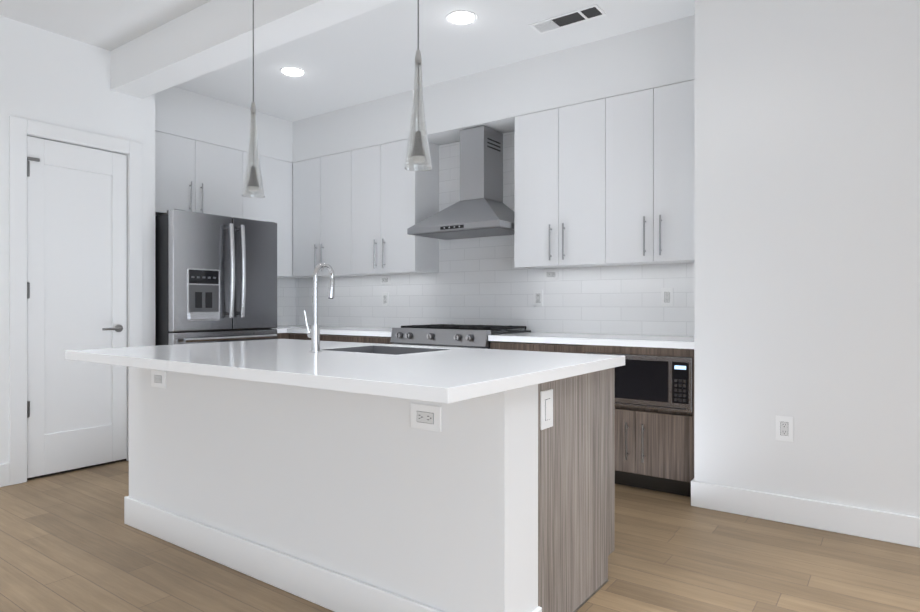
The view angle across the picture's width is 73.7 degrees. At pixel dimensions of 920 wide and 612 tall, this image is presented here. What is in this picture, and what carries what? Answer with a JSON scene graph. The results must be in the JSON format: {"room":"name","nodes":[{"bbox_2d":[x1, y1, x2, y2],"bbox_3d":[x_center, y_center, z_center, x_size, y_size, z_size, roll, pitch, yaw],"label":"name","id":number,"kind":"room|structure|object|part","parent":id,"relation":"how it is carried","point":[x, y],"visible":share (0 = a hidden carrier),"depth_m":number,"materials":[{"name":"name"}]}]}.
{"room":"kitchen","nodes":[
{"label":"kitchen","id":0,"kind":"room"},
{"bbox_2d":[0,463,9,486],"bbox_3d":[-5.027,1.054,0.748,0.016,0.140,7.590,0,0,36],"label":"baseboard","id":1,"kind":"structure","parent":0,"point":[5,474],"depth_m":3.81,"materials":[{"name":"white paint"}]},
{"bbox_2d":[0,16,154,463],"bbox_3d":[-4.811,-0.337,1.164,0.120,2.920,8.520,0,0,36],"label":"wall","id":2,"kind":"structure","parent":0,"point":[68,82],"depth_m":4.10,"materials":[{"name":"white paint"}]},
{"bbox_2d":[9,115,141,484],"bbox_3d":[-2.574,-0.035,4.166,0.018,2.310,0.825,0,0,36],"label":"door frame","id":3,"kind":"structure","parent":2,"relation":"attached to","point":[18,297],"depth_m":3.89,"materials":[{"name":"white paint"}]},
{"bbox_3d":[-2.575,-1.143,4.165,0.018,0.093,0.639,0,0,36],"label":"door trim casing","id":4,"kind":"part","parent":3,"relation":"part of","materials":[{"name":"white wood"}]},
{"bbox_2d":[27,136,126,479],"bbox_3d":[-2.598,0.013,4.183,0.052,2.214,0.634,0,0,36],"label":"door","id":5,"kind":"structure","parent":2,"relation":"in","point":[68,156],"depth_m":4.16,"materials":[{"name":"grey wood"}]},
{"bbox_2d":[27,401,28,417],"bbox_3d":[-2.762,0.660,3.915,0.014,0.105,0.015,0,0,36],"label":"hinge","id":6,"kind":"object","parent":5,"relation":"in","point":[27,409],"visible":0.81,"depth_m":3.91,"materials":[{"name":"silver metal"}]},
{"bbox_2d":[27,282,28,298],"bbox_3d":[-2.762,-0.100,3.914,0.014,0.105,0.015,0,0,36],"label":"hinge","id":7,"kind":"object","parent":5,"relation":"in","point":[27,290],"visible":0.81,"depth_m":3.91,"materials":[{"name":"silver metal"}]},
{"bbox_3d":[-2.762,-0.880,3.925,0.004,0.100,0.014,0,0,36],"label":"door hinge","id":8,"kind":"part","parent":5,"relation":"part of","materials":[{"name":"silver metal"}]},
{"bbox_3d":[-2.743,-0.945,3.945,0.012,0.020,0.069,0,0,36],"label":"closer arm","id":9,"kind":"part","parent":5,"relation":"part of"},
{"bbox_3d":[-2.756,0.007,3.974,0.040,2.191,0.099,0,0,36],"label":"door stile hinge","id":10,"kind":"part","parent":5,"relation":"part of","materials":[{"name":"white wood"}]},
{"bbox_3d":[-2.603,-1.007,4.186,0.040,0.164,0.425,0,0,36],"label":"rail","id":11,"kind":"part","parent":5,"relation":"part of","materials":[{"name":"white paint"}]},
{"bbox_2d":[102,327,122,329],"bbox_3d":[-2.438,0.160,4.304,0.024,0.020,0.130,0,0,36],"label":"lever","id":12,"kind":"object","parent":5,"relation":"attached to","point":[116,328],"visible":1,"depth_m":4.31,"materials":[{"name":"grey metal"}]},
{"bbox_3d":[-2.450,0.006,4.399,0.040,2.191,0.099,0,0,36],"label":"door stile latch","id":13,"kind":"part","parent":5,"relation":"part of","materials":[{"name":"white wood"}]},
{"bbox_2d":[155,86,292,162],"bbox_3d":[-2.224,-1.603,5.487,0.346,0.398,1.524,0,0,36],"label":"wall","id":14,"kind":"structure","parent":0,"point":[181,112],"depth_m":5.35,"materials":[{"name":"white paint"}]},
{"bbox_2d":[155,131,246,218],"bbox_3d":[-2.382,-1.079,5.262,0.347,0.645,0.952,0,0,36],"label":"upper cabinet","id":15,"kind":"object","parent":14,"relation":"attached to","point":[191,175],"depth_m":5.19,"materials":[{"name":"white paint"}]},
{"bbox_3d":[-2.383,-1.075,4.979,0.019,0.648,0.485,0,0,36],"label":"door","id":16,"kind":"part","parent":15,"relation":"part of","materials":[{"name":"white paint"}]},
{"bbox_3d":[-2.106,-1.075,5.365,0.019,0.648,0.459,0,0,36],"label":"door","id":17,"kind":"part","parent":15,"relation":"part of","materials":[{"name":"white paint"}]},
{"bbox_2d":[247,153,290,227],"bbox_3d":[-1.936,-1.079,5.883,0.347,0.645,0.577,0,0,36],"label":"upper cabinet","id":18,"kind":"object","parent":14,"relation":"attached to","point":[275,207],"depth_m":5.82,"materials":[{"name":"white paint"}]},
{"bbox_3d":[-1.809,-0.844,5.780,0.019,1.112,0.554,0,0,36],"label":"door","id":19,"kind":"part","parent":18,"relation":"part of","materials":[{"name":"white paint"}]},
{"bbox_2d":[0,0,694,121],"bbox_3d":[-0.627,-1.845,-0.699,10.550,0.100,10.770,0,0,36],"label":"ceiling","id":20,"kind":"structure","parent":0,"point":[368,56],"depth_m":4.14,"materials":[{"name":"white paint"}]},
{"bbox_2d":[241,0,264,197],"bbox_3d":[-0.975,-1.159,2.892,0.120,1.280,0.120,0,0,36],"label":"pendant light","id":21,"kind":"object","parent":20,"relation":"hanging from","point":[252,184],"visible":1,"depth_m":2.88,"materials":[{"name":"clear glass"}]},
{"bbox_3d":[-0.975,-0.781,2.892,0.005,0.270,0.005,0,0,36],"label":"stem","id":22,"kind":"part","parent":21,"relation":"part of","materials":[{"name":"silver metal"}]},
{"bbox_3d":[-0.975,-0.720,2.892,0.106,0.402,0.106,0,0,36],"label":"lamp shade","id":23,"kind":"part","parent":21,"relation":"part of","materials":[{"name":"clear glass"}]},
{"bbox_3d":[-0.975,-1.363,2.892,0.006,0.824,0.006,0,0,36],"label":"cord","id":24,"kind":"part","parent":21,"relation":"part of","materials":[{"name":"grey plastic"}]},
{"bbox_2d":[111,0,396,97],"bbox_3d":[1.458,-1.660,1.652,9.500,0.275,0.220,0,0,36],"label":"beam","id":25,"kind":"structure","parent":20,"relation":"attached to","point":[208,37],"depth_m":3.66,"materials":[{"name":"white paint"}]},
{"bbox_2d":[279,67,305,76],"bbox_3d":[-1.286,-1.798,4.713,0.198,0.004,0.198,0,0,36],"label":"recessed light","id":26,"kind":"object","parent":20,"relation":"in","point":[293,71],"visible":1,"depth_m":4.70,"materials":[{"name":"white paint"}]},
{"bbox_2d":[404,0,431,170],"bbox_3d":[-0.157,-1.158,2.306,0.120,1.280,0.120,0,0,36],"label":"pendant light","id":27,"kind":"object","parent":20,"relation":"hanging from","point":[418,155],"visible":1,"depth_m":2.29,"materials":[{"name":"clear glass"}]},
{"bbox_3d":[-0.157,-0.780,2.306,0.005,0.270,0.005,0,0,36],"label":"stem","id":28,"kind":"part","parent":27,"relation":"part of","materials":[{"name":"silver metal"}]},
{"bbox_3d":[-0.157,-0.719,2.306,0.106,0.402,0.106,0,0,36],"label":"lamp shade","id":29,"kind":"part","parent":27,"relation":"part of","materials":[{"name":"clear glass"}]},
{"bbox_3d":[-0.157,-1.362,2.305,0.006,0.824,0.006,0,0,36],"label":"cord","id":30,"kind":"part","parent":27,"relation":"part of","materials":[{"name":"grey plastic"}]},
{"bbox_2d":[446,10,477,24],"bbox_3d":[0.011,-1.798,3.828,0.198,0.004,0.198,0,0,36],"label":"recessed light","id":31,"kind":"object","parent":20,"relation":"in","point":[461,17],"visible":1,"depth_m":3.82,"materials":[{"name":"white paint"}]},
{"bbox_2d":[529,4,606,33],"bbox_3d":[0.672,-1.797,3.852,0.460,0.006,0.160,0,0,36],"label":"ceiling vent","id":32,"kind":"object","parent":20,"relation":"in","point":[594,11],"visible":1,"depth_m":3.85,"materials":[{"name":"white metal"}]},
{"bbox_3d":[0.493,-1.797,3.980,0.018,0.006,0.124,0,0,36],"label":"frame","id":33,"kind":"part","parent":32,"relation":"part of","materials":[{"name":"white paint"}]},
{"bbox_3d":[0.631,-1.797,3.794,0.460,0.006,0.018,0,0,36],"label":"frame","id":34,"kind":"part","parent":32,"relation":"part of","materials":[{"name":"white paint"}]},
{"bbox_3d":[0.714,-1.797,3.909,0.460,0.006,0.018,0,0,36],"label":"frame","id":35,"kind":"part","parent":32,"relation":"part of","materials":[{"name":"white paint"}]},
{"bbox_3d":[0.852,-1.796,3.723,0.018,0.006,0.124,0,0,36],"label":"frame","id":36,"kind":"part","parent":32,"relation":"part of","materials":[{"name":"white paint"}]},
{"bbox_2d":[380,276,390,284],"bbox_3d":[-0.698,-0.242,5.718,0.128,0.082,0.009,0,0,36],"label":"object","id":37,"kind":"structure","parent":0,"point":[384,280],"depth_m":5.71,"materials":[{"name":"white plastic"}]},
{"bbox_2d":[0,460,919,611],"bbox_3d":[-0.627,1.175,-0.695,10.550,0.100,10.770,0,0,36],"label":"floor","id":38,"kind":"structure","parent":0,"point":[71,541],"depth_m":2.65,"materials":[{"name":"brown wood"}]},
{"bbox_2d":[155,209,276,345],"bbox_3d":[-2.128,0.202,5.086,0.911,1.835,0.930,0,0,36],"label":"refrigerator","id":39,"kind":"object","parent":38,"relation":"on","point":[215,278],"visible":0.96,"depth_m":4.76,"materials":[{"name":"grey metal"}]},
{"bbox_3d":[-1.988,-0.261,4.715,0.069,0.900,0.491,0,0,36],"label":"door","id":40,"kind":"part","parent":39,"relation":"part of","materials":[{"name":"metal"}]},
{"bbox_3d":[-1.959,-0.086,4.694,0.003,0.400,0.270,0,0,36],"label":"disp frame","id":41,"kind":"part","parent":39,"relation":"part of","materials":[{"name":"silver metal"}]},
{"bbox_3d":[-1.957,-0.222,4.692,0.002,0.103,0.246,0,0,36],"label":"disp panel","id":42,"kind":"part","parent":39,"relation":"part of","materials":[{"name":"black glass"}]},
{"bbox_3d":[-1.860,0.628,4.894,0.069,0.862,0.930,0,0,36],"label":"drawer","id":43,"kind":"part","parent":39,"relation":"part of","materials":[{"name":"metal"}]},
{"bbox_3d":[-1.788,0.251,4.842,0.032,0.032,0.810,0,0,36],"label":"drawer handle","id":44,"kind":"part","parent":39,"relation":"part of","materials":[{"name":"silver metal"}]},
{"bbox_3d":[-1.793,-0.278,4.821,0.058,0.738,0.038,0,0,36],"label":"handle","id":45,"kind":"part","parent":39,"relation":"part of","materials":[{"name":"silver metal"}]},
{"bbox_3d":[-1.735,-0.278,4.902,0.058,0.738,0.038,0,0,36],"label":"handle","id":46,"kind":"part","parent":39,"relation":"part of","materials":[{"name":"silver metal"}]},
{"bbox_3d":[-1.715,-0.261,5.096,0.069,0.900,0.431,0,0,36],"label":"door","id":47,"kind":"part","parent":39,"relation":"part of","materials":[{"name":"metal"}]},
{"bbox_2d":[277,333,288,338],"bbox_3d":[-1.896,0.681,5.693,0.618,0.874,0.275,0,0,36],"label":"base cabinet","id":48,"kind":"object","parent":38,"relation":"on","point":[279,335],"depth_m":5.57,"materials":[{"name":"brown wood"}]},
{"bbox_2d":[272,327,287,332],"bbox_3d":[-1.900,0.223,5.655,0.660,0.040,0.210,0,0,36],"label":"countertop","id":49,"kind":"structure","parent":48,"relation":"on","point":[279,329],"depth_m":5.55,"materials":[{"name":"white stone"}]},
{"bbox_2d":[289,333,320,340],"bbox_3d":[-1.205,0.681,5.714,0.439,0.874,0.605,0,0,36],"label":"base cabinet","id":50,"kind":"object","parent":38,"relation":"on","point":[300,336],"depth_m":5.51,"materials":[{"name":"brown wood"}]},
{"bbox_3d":[-1.376,0.335,5.476,0.437,0.158,0.019,0,0,36],"label":"drawer","id":51,"kind":"part","parent":50,"relation":"part of","materials":[{"name":"grey wood"}]},
{"bbox_2d":[321,334,356,341],"bbox_3d":[-0.856,0.682,5.463,0.420,0.874,0.605,0,0,36],"label":"base cabinet","id":52,"kind":"object","parent":38,"relation":"on","point":[324,337],"depth_m":5.22,"materials":[{"name":"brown wood"}]},
{"bbox_3d":[-1.027,0.335,5.225,0.417,0.158,0.019,0,0,36],"label":"drawer","id":53,"kind":"part","parent":52,"relation":"part of","materials":[{"name":"grey wood"}]},
{"bbox_2d":[124,367,614,611],"bbox_3d":[-0.524,0.685,2.867,2.297,0.874,0.935,0,0,36],"label":"kitchen island","id":54,"kind":"object","parent":38,"relation":"on","point":[335,476],"depth_m":2.24,"materials":[{"name":"white paint"}]},
{"bbox_2d":[151,369,166,388],"bbox_3d":[-1.466,0.355,2.982,0.128,0.082,0.009,0,0,36],"label":"receptacle","id":55,"kind":"object","parent":54,"relation":"attached to","point":[158,377],"depth_m":2.98,"materials":[{"name":"grey plastic"}]},
{"bbox_2d":[65,339,624,402],"bbox_3d":[-0.573,0.226,2.701,2.220,0.040,1.234,0,0,36],"label":"island countertop","id":56,"kind":"structure","parent":54,"relation":"on","point":[455,375],"depth_m":2.21,"materials":[{"name":"white stone"}]},
{"bbox_2d":[304,263,334,352],"bbox_3d":[-0.632,0.004,2.779,0.081,0.402,0.137,0,0,36],"label":"faucet","id":57,"kind":"object","parent":56,"relation":"on","point":[314,334],"visible":1,"depth_m":2.73,"materials":[{"name":"silver metal"}]},
{"bbox_3d":[-0.686,0.074,2.755,0.022,0.109,0.030,0,0,36],"label":"lever","id":58,"kind":"part","parent":57,"relation":"part of","materials":[{"name":"silver metal"}]},
{"bbox_2d":[320,343,448,354],"bbox_3d":[-0.361,0.307,2.902,0.510,0.200,0.390,0,0,36],"label":"sink","id":59,"kind":"object","parent":56,"relation":"in","point":[382,349],"depth_m":3.09,"materials":[{"name":"silver metal"}]},
{"bbox_2d":[410,403,441,432],"bbox_3d":[-0.113,0.365,2.012,0.128,0.082,0.009,0,0,36],"label":"receptacle","id":60,"kind":"object","parent":54,"relation":"attached to","point":[424,417],"depth_m":2.01,"materials":[{"name":"grey plastic"}]},
{"bbox_2d":[540,389,552,430],"bbox_3d":[0.293,0.347,2.061,0.010,0.128,0.082,0,0,36],"label":"light switch","id":61,"kind":"object","parent":54,"relation":"attached to","point":[546,395],"depth_m":2.05,"materials":[{"name":"white plastic"}]},
{"bbox_2d":[357,336,393,343],"bbox_3d":[-0.515,0.682,5.219,0.419,0.874,0.605,0,0,36],"label":"base cabinet","id":62,"kind":"object","parent":38,"relation":"on","point":[361,339],"depth_m":4.98,"materials":[{"name":"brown wood"}]},
{"bbox_2d":[277,325,391,336],"bbox_3d":[-1.132,0.223,5.644,1.921,0.040,0.633,0,0,36],"label":"countertop","id":63,"kind":"structure","parent":62,"relation":"on","point":[332,330],"depth_m":5.31,"materials":[{"name":"white stone"}]},
{"bbox_2d":[390,324,530,348],"bbox_3d":[-0.010,0.637,4.790,0.890,0.964,0.710,0,0,36],"label":"range","id":64,"kind":"object","parent":38,"relation":"on","point":[456,335],"visible":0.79,"depth_m":4.56,"materials":[{"name":"silver metal"}]},
{"bbox_3d":[-0.474,0.226,4.740,0.040,0.040,0.030,0,0,36],"label":"knob","id":65,"kind":"part","parent":64,"relation":"part of","materials":[{"name":"silver metal"}]},
{"bbox_3d":[-0.394,0.226,4.684,0.040,0.040,0.030,0,0,36],"label":"knob","id":66,"kind":"part","parent":64,"relation":"part of","materials":[{"name":"silver metal"}]},
{"bbox_3d":[-0.224,0.227,4.562,0.040,0.040,0.030,0,0,36],"label":"knob","id":67,"kind":"part","parent":64,"relation":"part of","materials":[{"name":"silver metal"}]},
{"bbox_3d":[-0.171,0.585,4.565,0.882,0.580,0.035,0,0,36],"label":"door","id":68,"kind":"part","parent":64,"relation":"part of","materials":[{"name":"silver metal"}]},
{"bbox_3d":[-0.164,0.228,4.575,0.890,0.113,0.072,0,0,36],"label":"panel","id":69,"kind":"part","parent":64,"relation":"part of","materials":[{"name":"silver metal"}]},
{"bbox_3d":[-0.022,0.227,4.416,0.040,0.040,0.030,0,0,36],"label":"knob","id":70,"kind":"part","parent":64,"relation":"part of","materials":[{"name":"silver metal"}]},
{"bbox_3d":[0.065,0.227,4.354,0.040,0.040,0.030,0,0,36],"label":"knob","id":71,"kind":"part","parent":64,"relation":"part of","materials":[{"name":"silver metal"}]},
{"bbox_2d":[490,341,532,350],"bbox_3d":[0.530,0.683,4.470,0.349,0.874,0.605,0,0,36],"label":"base cabinet","id":72,"kind":"object","parent":38,"relation":"on","point":[523,346],"depth_m":4.22,"materials":[{"name":"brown wood"}]},
{"bbox_3d":[0.359,0.336,4.231,0.346,0.158,0.019,0,0,36],"label":"drawer","id":73,"kind":"part","parent":72,"relation":"part of","materials":[{"name":"grey wood"}]},
{"bbox_2d":[533,343,620,468],"bbox_3d":[0.822,0.683,4.261,0.368,0.874,0.605,0,0,36],"label":"base cabinet","id":74,"kind":"object","parent":38,"relation":"on","point":[543,347],"depth_m":3.86,"materials":[{"name":"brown wood"}]},
{"bbox_3d":[0.643,0.336,4.028,0.347,0.158,0.019,0,0,36],"label":"drawer","id":75,"kind":"part","parent":74,"relation":"part of","materials":[{"name":"grey wood"}]},
{"bbox_2d":[488,332,693,348],"bbox_3d":[0.952,0.225,4.152,1.410,0.040,0.630,0,0,36],"label":"countertop","id":76,"kind":"structure","parent":74,"relation":"on","point":[682,342],"depth_m":3.97,"materials":[{"name":"white stone"}]},
{"bbox_2d":[585,353,692,412],"bbox_3d":[1.224,0.455,3.937,0.656,0.314,0.562,0,0,36],"label":"microwave","id":77,"kind":"object","parent":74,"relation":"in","point":[655,382],"visible":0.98,"depth_m":3.64,"materials":[{"name":"silver metal"}]},
{"bbox_2d":[293,15,694,162],"bbox_3d":[-0.102,-1.602,5.104,4.242,0.398,0.326,0,0,36],"label":"wall","id":78,"kind":"structure","parent":0,"point":[499,99],"depth_m":4.54,"materials":[{"name":"white paint"}]},
{"bbox_2d":[291,151,350,277],"bbox_3d":[-1.213,-0.847,5.893,0.804,1.110,0.320,0,0,36],"label":"upper cabinet","id":79,"kind":"object","parent":78,"relation":"attached to","point":[321,186],"depth_m":5.76,"materials":[{"name":"white paint"}]},
{"bbox_3d":[-1.468,-0.844,5.891,0.392,1.112,0.019,0,0,36],"label":"door","id":80,"kind":"part","parent":79,"relation":"part of","materials":[{"name":"white paint"}]},
{"bbox_3d":[-1.141,-0.844,5.657,0.407,1.112,0.019,0,0,36],"label":"door","id":81,"kind":"part","parent":79,"relation":"part of","materials":[{"name":"white paint"}]},
{"bbox_2d":[351,138,438,275],"bbox_3d":[-0.582,-0.846,5.441,0.750,1.110,0.320,0,0,36],"label":"upper cabinet","id":82,"kind":"object","parent":78,"relation":"attached to","point":[387,198],"depth_m":5.28,"materials":[{"name":"white paint"}]},
{"bbox_3d":[-0.828,-0.843,5.432,0.357,1.112,0.019,0,0,36],"label":"door","id":83,"kind":"part","parent":82,"relation":"part of","materials":[{"name":"white paint"}]},
{"bbox_3d":[-0.523,-0.843,5.214,0.387,1.112,0.019,0,0,36],"label":"door","id":84,"kind":"part","parent":82,"relation":"part of","materials":[{"name":"white paint"}]},
{"bbox_2d":[514,98,614,268],"bbox_3d":[0.783,-0.845,4.462,0.710,1.110,0.320,0,0,36],"label":"upper cabinet","id":85,"kind":"object","parent":78,"relation":"attached to","point":[560,154],"depth_m":4.32,"materials":[{"name":"white paint"}]},
{"bbox_3d":[0.553,-0.842,4.442,0.357,1.112,0.019,0,0,36],"label":"door","id":86,"kind":"part","parent":85,"relation":"part of","materials":[{"name":"white paint"}]},
{"bbox_3d":[0.842,-0.842,4.235,0.347,1.112,0.019,0,0,36],"label":"door","id":87,"kind":"part","parent":85,"relation":"part of","materials":[{"name":"white paint"}]},
{"bbox_2d":[607,80,693,265],"bbox_3d":[1.344,-0.845,4.060,0.669,1.110,0.320,0,0,36],"label":"upper cabinet","id":88,"kind":"object","parent":78,"relation":"attached to","point":[609,181],"depth_m":3.94,"materials":[{"name":"white paint"}]},
{"bbox_3d":[1.116,-0.842,4.038,0.321,1.112,0.019,0,0,36],"label":"door","id":89,"kind":"part","parent":88,"relation":"part of","materials":[{"name":"white paint"}]},
{"bbox_3d":[1.388,-0.842,3.843,0.342,1.112,0.019,0,0,36],"label":"door","id":90,"kind":"part","parent":88,"relation":"part of","materials":[{"name":"white paint"}]},
{"bbox_2d":[694,0,919,516],"bbox_3d":[3.751,-0.337,1.769,5.908,2.920,0.120,0,0,36],"label":"wall","id":91,"kind":"structure","parent":0,"point":[807,215],"depth_m":3.11,"materials":[{"name":"white paint"}]},
{"bbox_2d":[776,415,792,441],"bbox_3d":[1.680,0.635,3.175,0.082,0.128,0.009,0,0,36],"label":"outlet","id":92,"kind":"object","parent":91,"relation":"attached to","point":[784,428],"visible":1,"depth_m":3.17,"materials":[{"name":"white plastic"}]},
{"bbox_2d":[691,481,919,547],"bbox_3d":[3.705,1.053,1.720,5.924,0.140,0.016,0,0,36],"label":"baseboard","id":93,"kind":"structure","parent":91,"relation":"attached to","point":[901,529],"depth_m":3.10,"materials":[{"name":"white paint"}]},
{"bbox_3d":[0.028,-0.341,5.287,4.482,2.920,0.120,0,0,36],"label":"wall","id":94,"kind":"structure","parent":0,"visible":0},
{"bbox_2d":[277,228,290,277],"bbox_3d":[-1.927,-0.524,5.888,0.338,0.465,0.559,0,0,36],"label":"upper cabinet","id":95,"kind":"object","parent":94,"relation":"attached to","point":[283,234],"depth_m":5.92,"materials":[{"name":"white paint"}]},
{"bbox_2d":[407,126,513,239],"bbox_3d":[0.075,-0.983,4.856,0.870,0.828,0.503,0,0,36],"label":"range hood","id":96,"kind":"object","parent":94,"relation":"attached to","point":[480,208],"visible":0.92,"depth_m":4.79,"materials":[{"name":"silver metal"}]},
{"bbox_2d":[439,131,514,269],"bbox_3d":[0.205,-0.856,5.080,0.970,1.090,0.008,0,0,36],"label":"backsplash","id":97,"kind":"structure","parent":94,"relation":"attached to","point":[481,252],"depth_m":5.17,"materials":[{"name":"tile"}]},
{"bbox_2d":[296,263,693,336],"bbox_3d":[-0.009,-0.054,5.235,4.242,0.515,0.008,0,0,36],"label":"backsplash","id":98,"kind":"structure","parent":94,"relation":"attached to","point":[623,300],"depth_m":4.88,"materials":[{"name":"tile"}]},
{"bbox_2d":[382,292,388,305],"bbox_3d":[-0.698,-0.062,5.718,0.082,0.128,0.009,0,0,36],"label":"outlet","id":99,"kind":"object","parent":98,"relation":"attached to","point":[385,299],"visible":1,"depth_m":5.71,"materials":[{"name":"white plastic"}]},
{"bbox_2d":[533,290,542,305],"bbox_3d":[0.609,-0.061,4.781,0.082,0.128,0.009,0,0,36],"label":"outlet","id":100,"kind":"object","parent":98,"relation":"attached to","point":[537,297],"visible":1,"depth_m":4.78,"materials":[{"name":"white plastic"}]},
{"bbox_2d":[544,269,558,279],"bbox_3d":[0.700,-0.243,4.716,0.128,0.082,0.009,0,0,36],"label":"outlet","id":101,"kind":"object","parent":98,"relation":"attached to","point":[551,274],"visible":1,"depth_m":4.71,"materials":[{"name":"white plastic"}]},
{"bbox_2d":[661,288,672,306],"bbox_3d":[1.419,-0.060,4.200,0.082,0.128,0.009,0,0,36],"label":"outlet","id":102,"kind":"object","parent":98,"relation":"attached to","point":[666,297],"visible":1,"depth_m":4.20,"materials":[{"name":"white plastic"}]},
{"bbox_3d":[-2.347,-0.342,5.716,0.120,2.920,1.950,0,0,36],"label":"wall","id":103,"kind":"structure","parent":0,"visible":0},
{"bbox_2d":[277,277,295,325],"bbox_3d":[-1.980,-0.055,6.119,0.008,0.515,0.852,0,0,36],"label":"backsplash","id":104,"kind":"structure","parent":103,"relation":"attached to","point":[286,301],"depth_m":6.36,"materials":[{"name":"tile"}]}
]}

